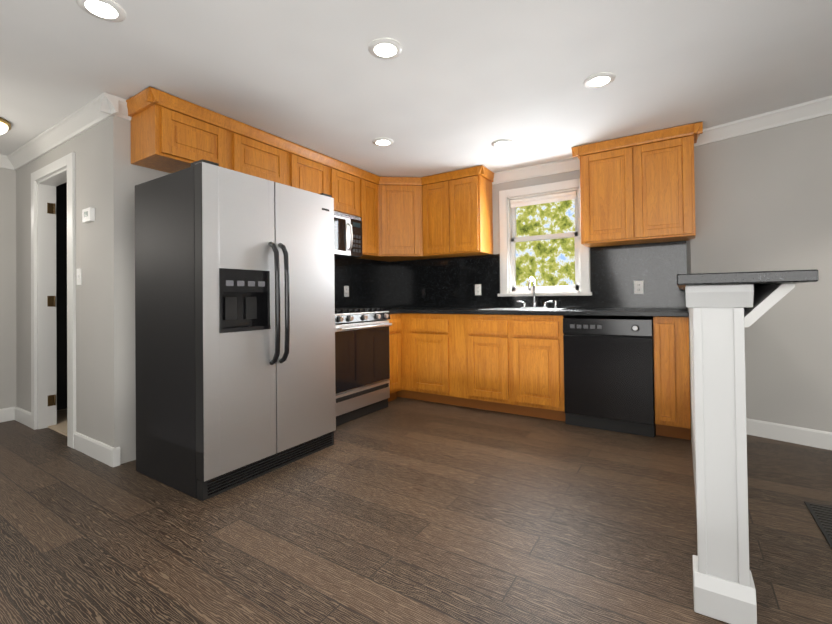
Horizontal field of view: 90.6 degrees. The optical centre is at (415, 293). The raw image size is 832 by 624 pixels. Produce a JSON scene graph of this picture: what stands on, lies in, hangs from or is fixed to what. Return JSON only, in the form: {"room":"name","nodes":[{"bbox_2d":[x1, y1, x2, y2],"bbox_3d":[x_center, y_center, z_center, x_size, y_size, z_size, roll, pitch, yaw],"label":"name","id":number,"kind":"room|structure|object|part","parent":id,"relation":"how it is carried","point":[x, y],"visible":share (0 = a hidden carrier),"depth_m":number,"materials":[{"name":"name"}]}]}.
{"room":"kitchen","nodes":[
{"label":"kitchen","id":0,"kind":"room"},
{"bbox_2d":[0,168,66,409],"bbox_3d":[-4.572,-0.043,2.273,0.120,2.330,6.274,-1,-1,33],"label":"wall","id":1,"kind":"structure","parent":0,"point":[7,288],"depth_m":3.67,"materials":[{"name":"grey paint"}]},
{"bbox_2d":[0,154,7,168],"bbox_3d":[-4.852,-1.160,1.690,0.075,0.099,4.744,-1,-1,33],"label":"crown molding","id":2,"kind":"structure","parent":1,"relation":"attached to","point":[1,156],"depth_m":3.60,"materials":[{"name":"white wood"}]},
{"bbox_2d":[9,406,30,427],"bbox_3d":[-3.383,1.064,3.537,0.475,0.115,0.034,-1,-1,33],"label":"baseboard","id":3,"kind":"structure","parent":1,"relation":"attached to","point":[16,413],"depth_m":3.57,"materials":[{"name":"white wood"}]},
{"bbox_2d":[48,409,66,435],"bbox_3d":[-2.385,1.107,3.803,1.856,0.012,1.374,-1,-1,33],"label":"floor","id":4,"kind":"structure","parent":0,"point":[60,426],"depth_m":3.49,"materials":[{"name":"beige tile"}]},
{"bbox_2d":[16,120,105,443],"bbox_3d":[-2.822,-0.053,3.271,1.980,2.330,0.120,-1,-1,33],"label":"wall","id":5,"kind":"structure","parent":0,"point":[87,147],"depth_m":2.87,"materials":[{"name":"grey paint"}]},
{"bbox_2d":[31,152,75,448],"bbox_3d":[-2.784,0.054,3.234,0.890,2.115,0.140,-1,-1,33],"label":"door frame","id":6,"kind":"structure","parent":5,"relation":"attached to","point":[43,322],"depth_m":3.39,"materials":[{"name":"white wood"}]},
{"bbox_2d":[77,268,80,284],"bbox_3d":[-2.388,-0.117,2.912,0.072,0.116,0.012,-1,-1,33],"label":"switch plate","id":7,"kind":"object","parent":5,"relation":"attached to","point":[79,276],"visible":1,"depth_m":2.90,"materials":[{"name":"white plastic"}]},
{"bbox_2d":[82,207,94,222],"bbox_3d":[-2.230,-0.530,2.801,0.130,0.090,0.030,-1,-1,33],"label":"thermostat","id":8,"kind":"object","parent":5,"relation":"attached to","point":[88,215],"visible":1,"depth_m":2.78,"materials":[{"name":"white plastic"}]},
{"bbox_2d":[105,116,170,463],"bbox_3d":[-1.144,-0.066,3.936,0.120,2.330,3.056,-1,-1,33],"label":"wall","id":9,"kind":"structure","parent":0,"point":[124,176],"depth_m":2.66,"materials":[{"name":"grey paint"}]},
{"bbox_2d":[4,92,127,169],"bbox_3d":[-2.714,-1.170,3.105,1.976,0.099,0.101,-1,-1,33],"label":"crown molding","id":10,"kind":"structure","parent":9,"relation":"attached to","point":[102,107],"depth_m":2.91,"materials":[{"name":"white wood"}]},
{"bbox_2d":[74,432,119,466],"bbox_3d":[-2.157,1.041,2.773,0.631,0.115,0.042,-1,-1,33],"label":"baseboard","id":11,"kind":"structure","parent":9,"relation":"attached to","point":[99,451],"depth_m":2.71,"materials":[{"name":"white wood"}]},
{"bbox_2d":[127,88,233,172],"bbox_3d":[-1.602,-1.042,2.820,0.348,0.379,0.488,-1,-1,33],"label":"upper cabinet","id":12,"kind":"object","parent":9,"relation":"attached to","point":[169,133],"depth_m":2.66,"materials":[{"name":"brown wood"}]},
{"bbox_2d":[234,120,289,185],"bbox_3d":[-1.329,-1.040,3.243,0.348,0.379,0.520,-1,-1,33],"label":"upper cabinet","id":13,"kind":"object","parent":9,"relation":"attached to","point":[257,153],"depth_m":3.14,"materials":[{"name":"brown wood"}]},
{"bbox_2d":[290,143,333,197],"bbox_3d":[-1.059,-0.988,3.660,0.348,0.482,0.468,-1,-1,33],"label":"upper cabinet","id":14,"kind":"object","parent":9,"relation":"attached to","point":[312,171],"depth_m":3.57,"materials":[{"name":"brown wood"}]},
{"bbox_2d":[334,159,361,216],"bbox_3d":[-0.820,-0.986,4.030,0.348,0.482,0.411,-1,-1,33],"label":"upper cabinet","id":15,"kind":"object","parent":9,"relation":"attached to","point":[347,200],"depth_m":3.95,"materials":[{"name":"brown wood"}]},
{"bbox_2d":[334,211,361,258],"bbox_3d":[-0.871,-0.548,3.807,0.449,0.391,0.756,-1,-1,33],"label":"microwave","id":16,"kind":"object","parent":15,"relation":"attached to","point":[347,235],"visible":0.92,"depth_m":3.85,"materials":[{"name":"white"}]},
{"bbox_2d":[334,258,389,307],"bbox_3d":[-0.857,-0.281,4.257,0.018,0.915,1.890,-1,-1,33],"label":"backsplash","id":17,"kind":"structure","parent":9,"relation":"attached to","point":[368,281],"depth_m":4.63,"materials":[{"name":"black stone"}]},
{"bbox_2d":[344,286,348,296],"bbox_3d":[-0.743,-0.020,4.400,0.008,0.116,0.072,-1,-1,33],"label":"electrical outlet","id":18,"kind":"object","parent":17,"relation":"attached to","point":[346,291],"visible":1,"depth_m":4.40,"materials":[{"name":"white plastic"}]},
{"bbox_2d":[357,168,385,258],"bbox_3d":[-0.577,-0.810,4.342,0.412,0.834,0.373,-1,-1,33],"label":"upper cabinet","id":19,"kind":"object","parent":9,"relation":"attached to","point":[372,187],"depth_m":4.30,"materials":[{"name":"brown wood"}]},
{"bbox_2d":[0,397,831,623],"bbox_3d":[-2.154,1.119,1.855,12.800,0.060,8.200,-1,-1,33],"label":"floor","id":20,"kind":"structure","parent":0,"point":[399,510],"depth_m":1.83,"materials":[{"name":"brown wood"}]},
{"bbox_2d":[135,159,335,500],"bbox_3d":[-1.123,0.195,2.723,0.822,1.783,0.970,-1,-1,33],"label":"fridge","id":21,"kind":"object","parent":20,"relation":"on","point":[234,329],"visible":1,"depth_m":2.38,"materials":[{"name":"silver metal"}]},
{"bbox_2d":[335,308,391,425],"bbox_3d":[-0.702,0.619,3.783,0.707,0.948,0.766,-1,-1,33],"label":"range","id":22,"kind":"object","parent":20,"relation":"on","point":[362,369],"visible":0.62,"depth_m":3.60,"materials":[{"name":"silver metal"}]},
{"bbox_2d":[382,309,403,401],"bbox_3d":[-0.463,0.634,4.249,0.660,0.921,0.273,-1,-1,33],"label":"base cabinet","id":23,"kind":"object","parent":20,"relation":"on","point":[396,315],"depth_m":4.13,"materials":[{"name":"brown wood"}]},
{"bbox_3d":[-0.476,0.191,4.241,0.660,0.035,0.242,-1,-1,33],"label":"kitchen base cabinet top","id":24,"kind":"part","parent":23,"relation":"part of","materials":[{"name":"black stone"}]},
{"bbox_2d":[403,313,564,420],"bbox_3d":[0.430,0.642,4.195,2.215,0.882,0.665,-1,-1,33],"label":"base cabinet","id":25,"kind":"object","parent":20,"relation":"on","point":[512,364],"depth_m":3.71,"materials":[{"name":"brown wood"}]},
{"bbox_2d":[563,315,655,436],"bbox_3d":[1.616,0.630,3.404,0.629,0.862,0.654,-1,-1,33],"label":"dishwasher","id":26,"kind":"object","parent":20,"relation":"on","point":[608,373],"visible":1,"depth_m":3.15,"materials":[{"name":"black metal"}]},
{"bbox_2d":[653,316,690,439],"bbox_3d":[1.995,0.613,3.203,0.217,0.882,0.637,-1,-1,33],"label":"base cabinet","id":27,"kind":"object","parent":20,"relation":"on","point":[670,334],"depth_m":2.94,"materials":[{"name":"brown wood"}]},
{"bbox_2d":[685,284,756,623],"bbox_3d":[1.008,0.509,1.365,0.175,1.073,0.140,-1,-1,33],"label":"wall column","id":28,"kind":"structure","parent":20,"relation":"on","point":[724,589],"depth_m":1.33,"materials":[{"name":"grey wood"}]},
{"bbox_2d":[804,501,831,547],"bbox_3d":[1.870,1.036,1.831,0.130,0.008,0.440,-1,-1,33],"label":"floor vent","id":29,"kind":"object","parent":20,"relation":"in","point":[821,515],"visible":1,"depth_m":1.90,"materials":[{"name":"black metal"}]},
{"bbox_2d":[0,0,831,176],"bbox_3d":[-2.182,-1.281,1.882,12.800,0.080,8.200,-1,-1,33],"label":"ceiling","id":30,"kind":"structure","parent":0,"point":[454,85],"depth_m":2.31,"materials":[{"name":"white paint"}]},
{"bbox_2d":[0,117,10,134],"bbox_3d":[-3.031,-1.167,2.869,0.300,0.104,0.300,-1,-1,33],"label":"flush ceiling light","id":31,"kind":"object","parent":30,"relation":"attached to","point":[5,126],"visible":1,"depth_m":2.91,"materials":[{"name":"white glass"}]},
{"bbox_2d":[76,0,125,21],"bbox_3d":[-1.376,-1.246,1.802,0.176,0.009,0.176,-1,-1,33],"label":"recessed light","id":32,"kind":"object","parent":30,"relation":"in","point":[109,10],"visible":1,"depth_m":1.80,"materials":[{"name":"white plastic"}]},
{"bbox_2d":[372,138,393,145],"bbox_3d":[-0.271,-1.242,3.386,0.176,0.009,0.176,-1,-1,33],"label":"recessed light","id":33,"kind":"object","parent":30,"relation":"in","point":[382,141],"visible":1,"depth_m":3.38,"materials":[{"name":"white"}]},
{"bbox_2d":[368,38,401,58],"bbox_3d":[-0.158,-1.257,2.123,0.176,0.009,0.176,-1,-1,33],"label":"recessed light","id":34,"kind":"object","parent":30,"relation":"in","point":[384,48],"visible":1,"depth_m":2.11,"materials":[{"name":"white"}]},
{"bbox_2d":[491,139,512,147],"bbox_3d":[0.721,-1.253,3.448,0.176,0.009,0.176,-1,-1,33],"label":"recessed light","id":35,"kind":"object","parent":30,"relation":"in","point":[500,143],"visible":1,"depth_m":3.43,"materials":[{"name":"white plastic"}]},
{"bbox_2d":[583,72,614,87],"bbox_3d":[1.094,-1.268,2.458,0.176,0.009,0.176,-1,-1,33],"label":"recessed light","id":36,"kind":"object","parent":30,"relation":"in","point":[601,79],"visible":1,"depth_m":2.44,"materials":[{"name":"white plastic"}]},
{"bbox_2d":[492,170,690,317],"bbox_3d":[0.988,-0.087,4.308,3.300,2.330,0.120,-1,-1,33],"label":"wall","id":37,"kind":"structure","parent":0,"point":[546,179],"depth_m":4.18,"materials":[{"name":"grey paint"}]},
{"bbox_2d":[370,177,429,261],"bbox_3d":[-0.184,-0.812,4.618,0.773,0.834,0.627,-1,-1,33],"label":"upper cabinet","id":38,"kind":"object","parent":37,"relation":"attached to","point":[405,196],"depth_m":4.40,"materials":[{"name":"brown wood"}]},
{"bbox_2d":[426,171,469,258],"bbox_3d":[0.277,-0.819,4.456,0.467,0.834,0.400,-1,-1,33],"label":"upper cabinet","id":39,"kind":"object","parent":37,"relation":"attached to","point":[439,187],"depth_m":4.30,"materials":[{"name":"brown wood"}]},
{"bbox_2d":[454,167,493,255],"bbox_3d":[0.550,-0.824,4.311,0.397,0.834,0.348,-1,-1,33],"label":"upper cabinet","id":40,"kind":"object","parent":37,"relation":"attached to","point":[473,207],"depth_m":4.15,"materials":[{"name":"brown wood"}]},
{"bbox_2d":[382,308,688,316],"bbox_3d":[0.789,0.173,3.978,3.071,0.035,0.644,-1,-1,33],"label":"countertop","id":41,"kind":"structure","parent":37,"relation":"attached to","point":[640,312],"depth_m":3.43,"materials":[{"name":"black stone"}]},
{"bbox_2d":[478,308,566,314],"bbox_3d":[0.999,0.250,3.853,0.700,0.207,0.470,-1,-1,33],"label":"sink","id":42,"kind":"object","parent":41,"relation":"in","point":[551,309],"visible":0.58,"depth_m":3.91,"materials":[{"name":"silver metal"}]},
{"bbox_2d":[517,277,556,307],"bbox_3d":[1.131,-0.007,3.939,0.389,0.305,0.189,-1,-1,33],"label":"faucet","id":43,"kind":"object","parent":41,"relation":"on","point":[534,302],"visible":1,"depth_m":3.98,"materials":[{"name":"silver metal"}]},
{"bbox_2d":[492,157,579,184],"bbox_3d":[1.182,-1.206,4.069,0.936,0.099,0.075,-1,-1,33],"label":"crown molding","id":44,"kind":"structure","parent":37,"relation":"attached to","point":[573,164],"depth_m":4.05,"materials":[{"name":"white wood"}]},
{"bbox_2d":[390,241,687,308],"bbox_3d":[0.955,-0.128,4.244,3.071,0.565,0.018,-1,-1,33],"label":"backsplash","id":45,"kind":"structure","parent":37,"relation":"attached to","point":[616,272],"depth_m":3.89,"materials":[{"name":"black stone"}]},
{"bbox_2d":[475,284,480,294],"bbox_3d":[0.665,-0.037,4.415,0.072,0.116,0.008,-1,-1,33],"label":"electrical outlet","id":46,"kind":"object","parent":45,"relation":"attached to","point":[477,289],"visible":1,"depth_m":4.41,"materials":[{"name":"white plastic"}]},
{"bbox_2d":[634,281,643,293],"bbox_3d":[1.943,-0.051,3.591,0.072,0.116,0.008,-1,-1,33],"label":"electrical outlet","id":47,"kind":"object","parent":45,"relation":"attached to","point":[638,287],"visible":1,"depth_m":3.59,"materials":[{"name":"white plastic"}]},
{"bbox_2d":[498,178,591,296],"bbox_3d":[1.268,-0.522,4.099,0.910,1.100,0.170,-1,-1,33],"label":"window","id":48,"kind":"structure","parent":37,"relation":"in","point":[508,205],"depth_m":4.10,"materials":[{"name":"white wood"}]},
{"bbox_2d":[578,134,646,247],"bbox_3d":[1.705,-0.846,3.566,0.471,0.834,0.348,-1,-1,33],"label":"upper cabinet","id":49,"kind":"object","parent":37,"relation":"attached to","point":[638,189],"depth_m":3.41,"materials":[{"name":"brown wood"}]},
{"bbox_2d":[642,123,697,242],"bbox_3d":[1.997,-0.851,3.378,0.472,0.834,0.348,-1,-1,33],"label":"upper cabinet","id":50,"kind":"object","parent":37,"relation":"attached to","point":[668,175],"depth_m":3.19,"materials":[{"name":"brown wood"}]},
{"bbox_2d":[688,307,696,517],"bbox_3d":[1.662,0.519,2.377,0.115,1.060,2.390,-1,-1,33],"label":"wall","id":51,"kind":"structure","parent":0,"point":[691,356],"depth_m":2.25,"materials":[{"name":"grey paint"}]},
{"bbox_2d":[743,283,794,326],"bbox_3d":[1.702,0.043,2.222,0.135,0.138,2.210,-1,-1,33],"label":"support","id":52,"kind":"object","parent":51,"relation":"attached to","point":[766,298],"visible":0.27,"depth_m":1.31,"materials":[{"name":"white wood"}]},
{"bbox_2d":[677,269,818,290],"bbox_3d":[1.638,-0.044,2.252,0.340,0.035,2.370,-1,-1,33],"label":"countertop","id":53,"kind":"structure","parent":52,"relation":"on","point":[759,278],"depth_m":1.25,"materials":[{"name":"black stone"}]},
{"bbox_2d":[690,114,831,431],"bbox_3d":[3.482,-0.141,2.020,0.120,2.330,3.629,0,-1,-42],"label":"wall","id":54,"kind":"structure","parent":0,"point":[763,200],"depth_m":2.93,"materials":[{"name":"grey paint"}]},
{"bbox_2d":[694,95,831,146],"bbox_3d":[3.408,-1.256,1.954,3.486,0.099,1.022,-1,-1,33],"label":"crown molding","id":55,"kind":"structure","parent":54,"relation":"attached to","point":[820,107],"depth_m":2.94,"materials":[{"name":"white wood"}]},
{"bbox_2d":[746,418,831,449],"bbox_3d":[3.474,0.965,1.929,3.417,0.115,0.951,-1,-1,33],"label":"baseboard","id":56,"kind":"structure","parent":54,"relation":"attached to","point":[781,432],"depth_m":2.88,"materials":[{"name":"white wood"}]},
{"label":"outside","id":57,"kind":"structure","parent":0,"visible":0},
{"bbox_2d":[515,199,574,286],"bbox_3d":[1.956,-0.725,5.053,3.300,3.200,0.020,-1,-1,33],"label":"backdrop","id":58,"kind":"structure","parent":57,"point":[550,262],"depth_m":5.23,"materials":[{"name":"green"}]}
]}

